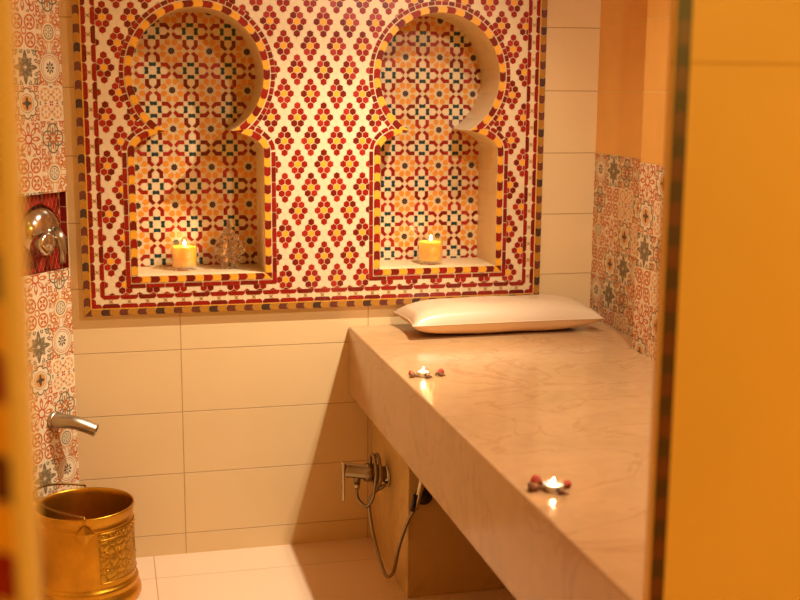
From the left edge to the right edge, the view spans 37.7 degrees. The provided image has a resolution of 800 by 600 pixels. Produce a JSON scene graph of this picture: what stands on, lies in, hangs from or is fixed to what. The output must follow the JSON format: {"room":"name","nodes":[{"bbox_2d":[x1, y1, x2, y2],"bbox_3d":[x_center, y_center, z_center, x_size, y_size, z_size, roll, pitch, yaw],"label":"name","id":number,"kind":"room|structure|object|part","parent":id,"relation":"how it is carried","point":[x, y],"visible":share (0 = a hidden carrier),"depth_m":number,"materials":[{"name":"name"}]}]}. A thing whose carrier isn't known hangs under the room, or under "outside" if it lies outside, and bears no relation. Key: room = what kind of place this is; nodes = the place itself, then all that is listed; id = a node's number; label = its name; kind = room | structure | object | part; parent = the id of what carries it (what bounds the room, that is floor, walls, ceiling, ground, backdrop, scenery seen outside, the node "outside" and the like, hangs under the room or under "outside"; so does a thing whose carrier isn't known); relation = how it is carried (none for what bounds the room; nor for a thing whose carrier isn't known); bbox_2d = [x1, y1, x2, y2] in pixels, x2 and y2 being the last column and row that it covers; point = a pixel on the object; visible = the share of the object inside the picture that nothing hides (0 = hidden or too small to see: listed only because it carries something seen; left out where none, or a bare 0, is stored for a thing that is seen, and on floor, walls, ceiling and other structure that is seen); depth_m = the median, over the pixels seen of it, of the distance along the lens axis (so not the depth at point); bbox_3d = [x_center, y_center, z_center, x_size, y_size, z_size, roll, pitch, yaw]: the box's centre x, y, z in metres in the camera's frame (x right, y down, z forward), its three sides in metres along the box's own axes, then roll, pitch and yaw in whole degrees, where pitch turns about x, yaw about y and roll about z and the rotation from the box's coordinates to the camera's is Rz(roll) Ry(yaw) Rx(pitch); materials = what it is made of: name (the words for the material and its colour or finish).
{"room":"spa","nodes":[
{"label":"spa","id":0,"kind":"room"},
{"bbox_2d":[0,0,42,599],"bbox_3d":[-1.611,0.328,0.707,2.669,2.750,0.122,-2,10,-14],"label":"wall","id":1,"kind":"structure","parent":0,"point":[20,547],"depth_m":0.94,"materials":[{"name":"paint"}]},
{"bbox_3d":[-0.324,0.291,0.964,0.022,2.749,0.001,-2,10,-14],"label":"mosaic trim","id":2,"kind":"part","parent":1,"relation":"part of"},
{"bbox_2d":[14,0,79,500],"bbox_3d":[-1.399,-0.281,4.108,0.439,2.750,0.437,-2,10,-14],"label":"wall","id":3,"kind":"structure","parent":0,"point":[37,22],"depth_m":4.27,"materials":[{"name":"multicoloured tile"}]},
{"bbox_2d":[24,204,66,262],"bbox_3d":[-1.276,-0.239,4.260,0.083,0.219,0.200,5,11,24],"label":"shower valve","id":4,"kind":"object","parent":3,"relation":"attached to","point":[43,232],"visible":0.98,"depth_m":4.22,"materials":[{"name":"silver metal"}]},
{"bbox_3d":[-1.296,-0.205,4.240,0.071,0.088,0.088,5,11,24],"label":"knob","id":5,"kind":"part","parent":4,"relation":"part of","materials":[{"name":"silver metal"}]},
{"bbox_3d":[-1.254,-0.201,4.287,0.061,0.134,0.047,0,10,-4],"label":"lever","id":6,"kind":"part","parent":4,"relation":"part of","materials":[{"name":"silver metal"}]},
{"bbox_2d":[47,411,98,435],"bbox_3d":[-1.220,0.464,4.369,0.187,0.096,0.071,0,10,0],"label":"spout","id":7,"kind":"object","parent":3,"relation":"attached to","point":[55,420],"visible":1,"depth_m":4.34,"materials":[{"name":"silver metal"}]},
{"bbox_2d":[136,537,515,599],"bbox_3d":[-0.213,1.577,1.762,6.200,0.060,6.700,-2,10,-14],"label":"floor","id":8,"kind":"structure","parent":0,"point":[349,569],"depth_m":4.47,"materials":[{"name":"tile"}]},
{"bbox_2d":[38,483,141,599],"bbox_3d":[-1.142,0.883,4.264,0.382,0.407,0.382,-2,10,-14],"label":"bucket","id":9,"kind":"object","parent":8,"relation":"on","point":[88,551],"visible":0.93,"depth_m":4.14,"materials":[{"name":"brown metal"}]},
{"bbox_3d":[-1.228,0.711,4.211,0.181,0.049,0.356,-2,10,-14],"label":"bail handle","id":10,"kind":"part","parent":9,"relation":"part of","materials":[{"name":"gold metal"}]},
{"bbox_2d":[349,321,653,599],"bbox_3d":[0.630,0.770,3.569,1.038,0.902,2.778,-2,10,-14],"label":"bench","id":11,"kind":"object","parent":8,"relation":"on","point":[574,404],"depth_m":3.50,"materials":[{"name":"stone"}]},
{"bbox_2d":[341,452,415,578],"bbox_3d":[-0.089,0.829,4.375,0.183,0.438,0.434,-3,11,-17],"label":"shower mixer","id":12,"kind":"object","parent":11,"relation":"attached to","point":[375,473],"visible":1,"depth_m":4.47,"materials":[{"name":"silver metal"}]},
{"bbox_3d":[-0.218,0.694,4.481,0.010,0.151,0.032,-2,10,-14],"label":"lever","id":13,"kind":"part","parent":12,"relation":"part of","materials":[{"name":"silver metal"}]},
{"bbox_2d":[410,480,423,511],"bbox_3d":[0.089,0.655,4.156,0.088,0.200,0.071,-7,13,-37],"label":"shower","id":14,"kind":"object","parent":12,"relation":"attached to","point":[416,499],"visible":0.43,"depth_m":4.16,"materials":[{"name":"silver metal"}]},
{"bbox_3d":[0.073,0.679,4.165,0.050,0.142,0.025,0,10,-4],"label":"handle","id":15,"kind":"part","parent":14,"relation":"part of","materials":[{"name":"silver metal"}]},
{"bbox_3d":[0.088,0.707,4.208,0.062,0.062,0.060,-2,10,-14],"label":"shower bracket","id":16,"kind":"part","parent":11,"relation":"part of","materials":[{"name":"silver metal"}]},
{"bbox_2d":[417,367,429,377],"bbox_3d":[0.077,0.237,3.874,0.046,0.031,0.046,-2,10,-14],"label":"tealight","id":17,"kind":"object","parent":11,"relation":"on","point":[422,373],"visible":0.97,"depth_m":3.86,"materials":[{"name":"white wax"}]},
{"bbox_2d":[435,368,443,374],"bbox_3d":[0.129,0.239,3.892,0.023,0.020,0.035,9,13,41],"label":"rosebud","id":18,"kind":"object","parent":11,"relation":"on","point":[441,370],"visible":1,"depth_m":3.89,"materials":[{"name":"red plant"}]},
{"bbox_2d":[393,294,604,333],"bbox_3d":[0.389,0.052,4.642,0.779,0.124,0.308,-2,10,-14],"label":"pillow","id":19,"kind":"object","parent":11,"relation":"on","point":[540,312],"visible":1,"depth_m":4.53,"materials":[{"name":"white fabric"}]},
{"bbox_2d":[528,482,542,491],"bbox_3d":[0.321,0.441,2.770,0.038,0.022,0.025,-1,10,-6],"label":"rosebud","id":20,"kind":"object","parent":11,"relation":"on","point":[532,486],"visible":1,"depth_m":2.76,"materials":[{"name":"brown plant"}]},
{"bbox_2d":[530,475,543,485],"bbox_3d":[0.334,0.434,2.808,0.026,0.022,0.039,-8,13,-38],"label":"rosebud","id":21,"kind":"object","parent":11,"relation":"on","point":[536,479],"visible":0.88,"depth_m":2.81,"materials":[{"name":"red plant"}]},
{"bbox_2d":[543,478,563,493],"bbox_3d":[0.364,0.436,2.775,0.051,0.031,0.051,-2,10,-14],"label":"tealight","id":22,"kind":"object","parent":11,"relation":"on","point":[553,486],"visible":1,"depth_m":2.77,"materials":[{"name":"white wax"}]},
{"bbox_2d":[559,489,568,494],"bbox_3d":[0.385,0.451,2.745,0.025,0.012,0.014,4,11,17],"label":"rosebud","id":23,"kind":"object","parent":11,"relation":"on","point":[561,492],"visible":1,"depth_m":2.74,"materials":[{"name":"brown plant"}]},
{"bbox_2d":[563,480,571,487],"bbox_3d":[0.393,0.440,2.791,0.030,0.018,0.020,-9,14,-42],"label":"rosebud","id":24,"kind":"object","parent":11,"relation":"on","point":[567,484],"visible":0.91,"depth_m":2.79,"materials":[{"name":"red plant"}]},
{"bbox_2d":[59,0,600,557],"bbox_3d":[-0.194,-0.389,4.762,2.222,2.750,0.300,-2,10,-14],"label":"wall","id":25,"kind":"structure","parent":0,"point":[228,430],"depth_m":4.67,"materials":[{"name":"beige tile"}]},
{"bbox_2d":[71,0,547,316],"bbox_3d":[-0.331,-0.716,4.612,1.820,1.475,0.248,-2,10,-14],"label":"mosaic panel","id":26,"kind":"object","parent":25,"relation":"attached to","point":[332,137],"visible":0.98,"depth_m":4.59,"materials":[{"name":"tile"}]},
{"bbox_2d":[171,240,197,270],"bbox_3d":[-0.847,-0.179,4.598,0.100,0.118,0.100,-2,10,-14],"label":"jar candle","id":27,"kind":"object","parent":26,"relation":"in","point":[183,255],"visible":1,"depth_m":4.56,"materials":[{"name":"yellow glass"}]},
{"bbox_3d":[-0.752,-0.589,4.397,0.574,1.086,0.001,-2,10,-14],"label":"niche frame","id":28,"kind":"part","parent":26,"relation":"part of","materials":[{"name":"multicoloured tile"}]},
{"bbox_2d":[213,219,244,268],"bbox_3d":[-0.675,-0.222,4.628,0.120,0.194,0.120,-7,12,-35],"label":"ornament","id":29,"kind":"object","parent":26,"relation":"in","point":[235,249],"visible":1,"depth_m":4.61,"materials":[{"name":"clear glass"}]},
{"bbox_2d":[418,236,442,264],"bbox_3d":[0.125,-0.207,4.798,0.100,0.118,0.100,-2,10,-14],"label":"jar candle","id":30,"kind":"object","parent":26,"relation":"in","point":[430,250],"visible":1,"depth_m":4.76,"materials":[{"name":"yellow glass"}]},
{"bbox_3d":[0.158,-0.622,4.623,0.574,1.086,0.001,-2,10,-14],"label":"niche frame","id":31,"kind":"part","parent":26,"relation":"part of","materials":[{"name":"multicoloured tile"}]},
{"bbox_2d":[590,0,647,336],"bbox_3d":[1.199,-0.160,3.545,0.121,2.750,2.780,-2,10,-14],"label":"wall","id":32,"kind":"structure","parent":0,"point":[623,23],"depth_m":4.61,"materials":[{"name":"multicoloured tile"}]},
{"bbox_2d":[632,0,670,358],"bbox_3d":[1.172,-0.544,3.135,0.103,1.850,2.143,-2,10,-14],"label":"wall pier","id":33,"kind":"object","parent":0,"point":[658,11],"visible":0.17,"depth_m":4.11,"materials":[{"name":"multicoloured tile"}]},
{"bbox_2d":[643,0,799,599],"bbox_3d":[1.582,0.083,2.207,2.397,2.750,0.018,-2,10,-14],"label":"wall","id":34,"kind":"structure","parent":0,"point":[723,509],"depth_m":1.92,"materials":[{"name":"paint"}]},
{"bbox_3d":[0.437,0.127,1.914,0.026,2.750,0.001,-2,10,-14],"label":"mosaic trim","id":35,"kind":"part","parent":34,"relation":"part of","materials":[{"name":"brown"}]}
]}

